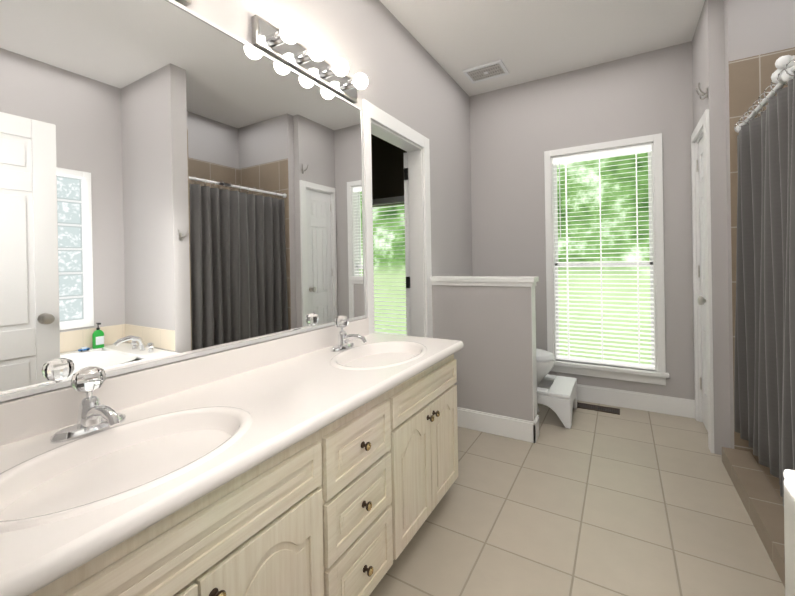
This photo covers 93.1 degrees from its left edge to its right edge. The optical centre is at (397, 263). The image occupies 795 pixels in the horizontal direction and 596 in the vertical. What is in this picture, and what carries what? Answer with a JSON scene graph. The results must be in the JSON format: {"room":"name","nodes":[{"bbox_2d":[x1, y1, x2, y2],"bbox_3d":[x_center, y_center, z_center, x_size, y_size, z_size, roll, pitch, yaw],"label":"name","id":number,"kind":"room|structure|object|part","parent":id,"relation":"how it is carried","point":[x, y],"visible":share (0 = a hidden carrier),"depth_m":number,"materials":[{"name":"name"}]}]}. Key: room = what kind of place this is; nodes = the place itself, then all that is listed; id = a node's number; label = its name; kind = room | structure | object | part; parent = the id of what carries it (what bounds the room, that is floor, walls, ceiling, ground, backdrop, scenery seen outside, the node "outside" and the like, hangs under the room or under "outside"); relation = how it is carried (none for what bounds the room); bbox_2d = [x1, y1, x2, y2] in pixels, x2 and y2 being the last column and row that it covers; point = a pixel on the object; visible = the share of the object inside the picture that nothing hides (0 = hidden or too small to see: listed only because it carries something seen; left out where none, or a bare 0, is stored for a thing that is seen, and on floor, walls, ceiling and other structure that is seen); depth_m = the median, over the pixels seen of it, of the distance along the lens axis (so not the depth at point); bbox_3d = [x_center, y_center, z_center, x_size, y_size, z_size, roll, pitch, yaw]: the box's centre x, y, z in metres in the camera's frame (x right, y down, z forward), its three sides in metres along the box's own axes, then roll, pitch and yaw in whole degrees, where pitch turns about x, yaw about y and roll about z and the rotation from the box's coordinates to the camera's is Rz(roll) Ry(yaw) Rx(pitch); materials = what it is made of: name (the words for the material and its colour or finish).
{"room":"bathroom","nodes":[
{"label":"bathroom","id":0,"kind":"room"},
{"bbox_2d":[371,134,406,206],"bbox_3d":[-1.565,-0.192,3.364,3.270,3.130,3.440,-1,0,31],"label":"wall","id":1,"kind":"structure","parent":0,"point":[387,169],"depth_m":4.36,"materials":[{"name":"paint"}]},
{"bbox_2d":[372,196,406,334],"bbox_3d":[-0.236,0.107,4.449,1.240,1.720,0.075,-1,0,31],"label":"window blinds","id":2,"kind":"object","parent":1,"relation":"attached to","point":[390,200],"visible":0.17,"depth_m":4.37,"materials":[{"name":"white plastic"}]},
{"bbox_2d":[0,0,794,454],"bbox_3d":[0.040,-0.211,-0.043,2.670,2.930,0.120,-1,0,31],"label":"wall","id":3,"kind":"structure","parent":0,"point":[486,184],"depth_m":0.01,"materials":[{"name":"paint"}]},
{"bbox_2d":[0,0,365,401],"bbox_3d":[-0.642,-0.284,1.470,0.010,1.225,1.740,-1,0,31],"label":"mirror","id":4,"kind":"object","parent":3,"relation":"attached to","point":[178,181],"visible":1,"depth_m":1.23,"materials":[{"name":"clear glass"}]},
{"bbox_2d":[176,0,190,5],"bbox_3d":[-0.851,-0.958,0.988,0.162,0.116,0.690,-1,0,31],"label":"light fixture","id":5,"kind":"object","parent":3,"relation":"attached to","point":[185,2],"visible":1,"depth_m":1.30,"materials":[{"name":"white glass"}]},
{"bbox_2d":[0,319,367,446],"bbox_3d":[-0.624,0.382,1.472,0.020,0.100,1.750,-1,0,31],"label":"backsplash","id":6,"kind":"structure","parent":3,"relation":"attached to","point":[36,414],"depth_m":1.18,"materials":[{"name":"white stone"}]},
{"bbox_2d":[252,15,367,102],"bbox_3d":[-0.358,-0.969,1.818,0.162,0.116,0.690,-1,0,31],"label":"light fixture","id":7,"kind":"object","parent":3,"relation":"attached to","point":[282,44],"visible":1,"depth_m":1.73,"materials":[{"name":"silver metal"}]},
{"bbox_2d":[403,153,410,335],"bbox_3d":[0.157,0.180,3.308,0.171,2.110,0.740,-1,0,13],"label":"bedroom door","id":8,"kind":"structure","parent":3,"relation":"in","point":[407,259],"depth_m":2.97,"materials":[{"name":"white wood"}]},
{"bbox_2d":[362,99,713,452],"bbox_3d":[0.949,0.109,1.614,2.868,2.250,3.890,-1,0,31],"label":"trim","id":9,"kind":"structure","parent":3,"relation":"attached to","point":[421,283],"depth_m":2.91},
{"bbox_2d":[553,144,654,368],"bbox_3d":[1.788,-0.048,3.307,0.756,1.841,0.122,-1,0,31],"label":"window blinds","id":10,"kind":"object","parent":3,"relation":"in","point":[636,150],"depth_m":3.26,"materials":[{"name":"white plastic"}]},
{"bbox_2d":[696,135,707,431],"bbox_3d":[2.196,0.147,2.657,0.171,2.108,0.450,-1,0,31],"label":"closet door","id":11,"kind":"structure","parent":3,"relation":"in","point":[701,299],"depth_m":2.76,"materials":[{"name":"white wood"}]},
{"bbox_3d":[2.109,0.253,2.508,0.171,0.063,0.103,-1,0,31],"label":"knob","id":12,"kind":"part","parent":11,"relation":"part of","materials":[{"name":"silver metal"}]},
{"bbox_2d":[696,83,707,99],"bbox_3d":[1.976,-1.107,2.442,0.054,0.100,0.096,-1,0,31],"label":"hook","id":13,"kind":"object","parent":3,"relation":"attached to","point":[703,94],"visible":1,"depth_m":2.43,"materials":[{"name":"silver metal"}]},
{"bbox_2d":[722,47,794,586],"bbox_3d":[2.075,-0.001,1.596,0.910,2.430,1.130,-1,0,31],"label":"tiled wall","id":14,"kind":"structure","parent":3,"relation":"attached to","point":[756,484],"depth_m":1.70,"materials":[{"name":"brown tile"}]},
{"bbox_2d":[734,55,794,506],"bbox_3d":[1.771,0.064,1.777,0.101,1.890,1.112,-1,0,31],"label":"shower curtain","id":15,"kind":"object","parent":14,"relation":"attached to","point":[764,395],"visible":1,"depth_m":1.79,"materials":[{"name":"grey fabric"}]},
{"bbox_2d":[380,0,704,95],"bbox_3d":[0.644,-1.740,1.015,2.970,0.100,5.190,-1,0,31],"label":"ceiling","id":16,"kind":"structure","parent":0,"point":[524,41],"depth_m":2.77,"materials":[{"name":"paint"}]},
{"bbox_2d":[463,59,508,83],"bbox_3d":[0.783,-1.689,3.334,0.340,0.018,0.260,-1,0,31],"label":"ceiling vent","id":17,"kind":"object","parent":16,"relation":"in","point":[487,71],"visible":1,"depth_m":3.32,"materials":[{"name":"white plastic"}]},
{"bbox_2d":[369,400,784,595],"bbox_3d":[0.697,1.290,1.023,2.970,0.100,5.190,-1,0,31],"label":"floor","id":18,"kind":"structure","parent":0,"point":[630,502],"depth_m":1.80,"materials":[{"name":"tile"}]},
{"bbox_2d":[0,347,462,595],"bbox_3d":[-0.360,0.863,1.358,0.577,0.790,1.813,-1,0,31],"label":"bathroom vanity","id":19,"kind":"object","parent":18,"relation":"on","point":[323,461],"depth_m":1.05,"materials":[{"name":"beige wood"}]},
{"bbox_2d":[0,331,459,594],"bbox_3d":[-0.369,0.450,1.367,0.563,0.045,1.828,-1,0,31],"label":"countertop","id":20,"kind":"structure","parent":19,"relation":"on","point":[65,491],"depth_m":0.93,"materials":[{"name":"white stone"}]},
{"bbox_2d":[50,367,125,443],"bbox_3d":[-0.756,0.352,0.954,0.183,0.165,0.160,-1,0,31],"label":"faucet","id":21,"kind":"object","parent":20,"relation":"on","point":[97,422],"depth_m":0.96,"materials":[{"name":"silver metal"}]},
{"bbox_2d":[331,315,366,351],"bbox_3d":[-0.227,0.341,1.844,0.183,0.165,0.160,-1,0,31],"label":"faucet","id":22,"kind":"object","parent":20,"relation":"on","point":[341,321],"depth_m":1.85,"materials":[{"name":"silver metal"}]},
{"bbox_2d":[536,348,554,412],"bbox_3d":[0.923,0.805,3.261,0.823,0.850,0.490,-1,0,31],"label":"toilet","id":23,"kind":"object","parent":18,"relation":"on","point":[545,361],"visible":0.12,"depth_m":3.02,"materials":[{"name":"white ceramic"}]},
{"bbox_2d":[537,374,576,428],"bbox_3d":[1.217,1.101,3.090,0.420,0.250,0.480,-1,0,31],"label":"stool","id":24,"kind":"object","parent":18,"relation":"on","point":[559,397],"visible":0.77,"depth_m":2.87,"materials":[{"name":"white plastic"}]},
{"bbox_2d":[577,402,619,414],"bbox_3d":[1.668,1.214,3.161,0.340,0.006,0.120,-1,0,31],"label":"floor vent","id":25,"kind":"object","parent":18,"relation":"in","point":[598,408],"visible":0.88,"depth_m":3.15,"materials":[{"name":"brown metal"}]},
{"bbox_2d":[783,469,794,595],"bbox_3d":[1.274,0.885,0.296,0.960,0.694,1.674,-1,0,31],"label":"bathtub","id":26,"kind":"object","parent":18,"relation":"on","point":[789,507],"visible":1,"depth_m":1.21,"materials":[{"name":"white ceramic"}]},
{"label":"outside","id":27,"kind":"structure","parent":0,"visible":0},
{"bbox_2d":[372,152,650,363],"bbox_3d":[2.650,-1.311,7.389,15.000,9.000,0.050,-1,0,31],"label":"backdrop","id":28,"kind":"structure","parent":27,"point":[390,275],"depth_m":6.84,"materials":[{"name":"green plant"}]}
]}

